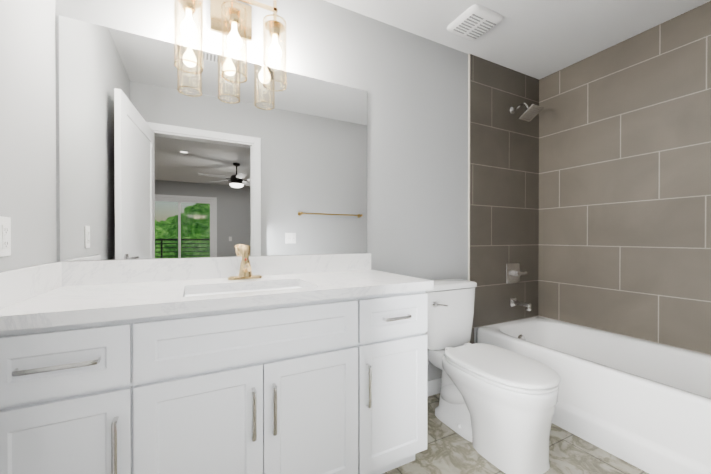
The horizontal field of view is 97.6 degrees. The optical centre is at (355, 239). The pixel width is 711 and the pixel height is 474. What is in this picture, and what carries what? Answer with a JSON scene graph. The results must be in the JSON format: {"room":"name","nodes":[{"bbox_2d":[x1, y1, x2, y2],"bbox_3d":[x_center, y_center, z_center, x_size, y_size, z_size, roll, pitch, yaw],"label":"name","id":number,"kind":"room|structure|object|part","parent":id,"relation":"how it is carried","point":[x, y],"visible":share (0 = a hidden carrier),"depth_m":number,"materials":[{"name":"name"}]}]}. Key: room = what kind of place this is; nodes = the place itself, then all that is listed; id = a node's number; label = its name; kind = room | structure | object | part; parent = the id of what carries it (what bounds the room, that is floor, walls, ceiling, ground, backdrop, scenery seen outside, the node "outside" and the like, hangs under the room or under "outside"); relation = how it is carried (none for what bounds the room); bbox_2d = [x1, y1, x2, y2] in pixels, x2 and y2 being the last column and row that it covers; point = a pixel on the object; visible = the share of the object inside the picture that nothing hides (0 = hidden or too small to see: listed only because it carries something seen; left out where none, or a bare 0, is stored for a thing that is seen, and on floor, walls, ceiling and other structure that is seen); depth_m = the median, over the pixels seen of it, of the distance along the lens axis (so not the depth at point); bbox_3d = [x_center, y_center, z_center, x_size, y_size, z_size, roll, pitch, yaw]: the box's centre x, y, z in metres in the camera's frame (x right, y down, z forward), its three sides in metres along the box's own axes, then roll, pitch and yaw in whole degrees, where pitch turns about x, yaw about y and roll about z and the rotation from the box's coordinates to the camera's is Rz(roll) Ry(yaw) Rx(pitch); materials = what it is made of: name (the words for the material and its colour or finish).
{"room":"bathroom","nodes":[
{"label":"bathroom","id":0,"kind":"room"},
{"bbox_2d":[0,0,56,270],"bbox_3d":[-0.859,-0.135,0.449,0.120,2.440,1.750,0,0,-27],"label":"wall","id":1,"kind":"structure","parent":0,"point":[27,120],"depth_m":1.05,"materials":[{"name":"grey paint"}]},
{"bbox_2d":[0,216,10,256],"bbox_3d":[-1.018,-0.007,0.902,0.010,0.115,0.070,0,0,-27],"label":"outlet","id":2,"kind":"object","parent":1,"relation":"attached to","point":[5,236],"visible":1,"depth_m":0.90,"materials":[{"name":"white plastic"}]},
{"bbox_2d":[0,261,63,308],"bbox_3d":[-1.061,0.142,0.999,0.020,0.100,0.547,0,0,-27],"label":"backsplash","id":3,"kind":"structure","parent":1,"relation":"attached to","point":[20,284],"depth_m":1.00,"materials":[{"name":"white stone"}]},
{"bbox_2d":[55,0,536,381],"bbox_3d":[0.158,-0.144,2.023,3.370,2.440,0.120,0,0,-27],"label":"wall","id":4,"kind":"structure","parent":0,"point":[415,86],"depth_m":1.98,"materials":[{"name":"paint"},{"name":"grout"}]},
{"bbox_2d":[59,15,366,260],"bbox_3d":[-0.562,-0.407,1.580,1.420,0.988,0.006,0,0,-27],"label":"mirror","id":5,"kind":"object","parent":4,"relation":"attached to","point":[161,155],"visible":0.86,"depth_m":1.48,"materials":[{"name":"silver mirror"}]},
{"bbox_2d":[64,253,370,284],"bbox_3d":[-0.554,0.139,1.578,1.452,0.100,0.020,0,0,-27],"label":"backsplash","id":6,"kind":"structure","parent":4,"relation":"attached to","point":[174,269],"depth_m":1.45,"materials":[{"name":"white stone"}]},
{"bbox_2d":[174,0,286,91],"bbox_3d":[-0.575,-0.963,1.466,0.481,0.435,0.190,0,0,-27],"label":"sconce","id":7,"kind":"object","parent":4,"relation":"attached to","point":[232,19],"visible":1,"depth_m":1.46,"materials":[{"name":"clear glass"}]},
{"bbox_2d":[427,378,440,396],"bbox_3d":[0.462,1.026,2.111,0.839,0.100,0.012,0,0,-27],"label":"baseboard","id":8,"kind":"structure","parent":4,"relation":"attached to","point":[433,387],"depth_m":2.15,"materials":[{"name":"white paint"}]},
{"bbox_2d":[468,54,469,342],"bbox_3d":[0.840,-0.145,2.299,0.008,2.439,0.011,0,0,-27],"label":"trim strip","id":9,"kind":"object","parent":4,"relation":"attached to","point":[469,168],"depth_m":2.29,"materials":[{"name":"beige"}]},
{"bbox_2d":[470,328,473,343],"bbox_3d":[0.864,0.869,2.318,0.049,0.412,0.010,0,0,-27],"label":"wall tile strip","id":10,"kind":"object","parent":4,"relation":"attached to","point":[472,338],"visible":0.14,"depth_m":2.32,"materials":[{"name":"grey tile"}]},
{"bbox_2d":[470,54,538,327],"bbox_3d":[1.206,-0.352,2.487,0.820,2.027,0.010,0,0,-27],"label":"wall tile","id":11,"kind":"structure","parent":4,"relation":"attached to","point":[504,186],"depth_m":2.46,"materials":[{"name":"tile"}]},
{"bbox_2d":[506,103,543,310],"bbox_3d":[1.329,-0.259,2.424,0.180,1.615,0.216,0,0,-27],"label":"shower fixtures","id":12,"kind":"object","parent":11,"relation":"attached to","point":[528,114],"visible":1,"depth_m":2.46,"materials":[{"name":"silver metal"}]},
{"bbox_3d":[1.305,0.512,2.453,0.068,0.074,0.150,0,0,-27],"label":"spout","id":13,"kind":"part","parent":12,"relation":"part of","materials":[{"name":"silver metal"}]},
{"bbox_2d":[382,393,648,473],"bbox_3d":[0.558,1.131,1.252,3.370,0.100,1.870,0,0,-27],"label":"floor","id":14,"kind":"structure","parent":0,"point":[448,450],"depth_m":1.54,"materials":[{"name":"stone"}]},
{"bbox_2d":[0,285,433,473],"bbox_3d":[-0.427,0.654,1.332,1.447,0.852,0.577,0,0,-27],"label":"bathroom vanity","id":15,"kind":"object","parent":14,"relation":"on","point":[245,363],"depth_m":1.04,"materials":[{"name":"white wood"}]},
{"bbox_2d":[0,269,433,324],"bbox_3d":[-0.424,0.209,1.335,1.460,0.038,0.571,0,0,-27],"label":"countertop","id":16,"kind":"structure","parent":15,"relation":"on","point":[69,302],"depth_m":1.11,"materials":[{"name":"white stone"}]},
{"bbox_2d":[192,285,291,292],"bbox_3d":[-0.423,0.290,1.265,0.492,0.147,0.292,0,0,-27],"label":"sink","id":17,"kind":"object","parent":16,"relation":"in","point":[245,286],"depth_m":1.39,"materials":[{"name":"white ceramic"}]},
{"bbox_2d":[228,245,263,280],"bbox_3d":[-0.506,0.109,1.448,0.156,0.162,0.173,0,0,-27],"label":"faucet","id":18,"kind":"object","parent":16,"relation":"on","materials":[{"name":"gold metal"}]},
{"bbox_2d":[425,279,559,473],"bbox_3d":[0.688,0.676,1.730,0.446,0.803,0.809,0,0,-27],"label":"toilet","id":19,"kind":"object","parent":14,"relation":"on","point":[496,406],"visible":0.92,"depth_m":1.54,"materials":[{"name":"white ceramic"}]},
{"bbox_3d":[0.495,0.383,1.829,0.093,0.035,0.040,0,0,-27],"label":"lever","id":20,"kind":"part","parent":19,"relation":"part of","materials":[{"name":"silver metal"}]},
{"bbox_3d":[0.553,0.491,1.992,0.430,0.360,0.202,0,0,-27],"label":"tank","id":21,"kind":"part","parent":19,"relation":"part of","materials":[{"name":"white ceramic"}]},
{"bbox_3d":[0.553,0.292,1.991,0.446,0.037,0.218,0,0,-27],"label":"tank lid","id":22,"kind":"part","parent":19,"relation":"part of","materials":[{"name":"white ceramic"}]},
{"bbox_3d":[0.742,0.653,1.624,0.382,0.042,0.571,0,0,-27],"label":"seat","id":23,"kind":"part","parent":19,"relation":"part of","materials":[{"name":"white plastic"}]},
{"bbox_2d":[477,316,710,473],"bbox_3d":[1.603,0.873,1.788,0.774,0.410,1.624,0,0,-27],"label":"bathtub","id":24,"kind":"object","parent":14,"relation":"on","point":[643,405],"visible":0.81,"depth_m":1.67,"materials":[{"name":"white ceramic"}]},
{"bbox_2d":[324,0,710,78],"bbox_3d":[1.128,-1.404,-1.488,5.090,0.120,7.240,0,0,-27],"label":"ceiling","id":25,"kind":"structure","parent":0,"point":[538,39],"depth_m":1.97,"materials":[{"name":"white paint"}]},
{"bbox_2d":[447,4,502,39],"bbox_3d":[0.749,-1.348,1.960,0.260,0.029,0.250,0,0,-27],"label":"ceiling vent","id":26,"kind":"object","parent":25,"relation":"in","point":[484,13],"depth_m":1.92,"materials":[{"name":"white plastic"}]},
{"bbox_3d":[0.700,-1.335,1.934,0.088,0.003,0.159,0,0,-27],"label":"vent fan slot","id":27,"kind":"part","parent":26,"relation":"part of","materials":[{"name":"white plastic"}]},
{"bbox_3d":[0.800,-1.336,1.986,0.088,0.003,0.159,0,0,-27],"label":"vent fan slot","id":28,"kind":"part","parent":26,"relation":"part of","materials":[{"name":"white plastic"}]},
{"bbox_2d":[538,316,710,355],"bbox_3d":[2.031,-0.143,1.935,0.120,2.440,1.750,0,0,-27],"label":"wall","id":29,"kind":"structure","parent":0,"point":[627,336],"depth_m":2.11,"materials":[{"name":"tile"}]},
{"bbox_2d":[538,1,710,354],"bbox_3d":[1.946,-0.349,1.957,0.010,2.027,1.629,0,0,-27],"label":"wall tile","id":30,"kind":"structure","parent":29,"relation":"attached to","point":[624,187],"depth_m":2.09,"materials":[{"name":"tile"}]}
]}

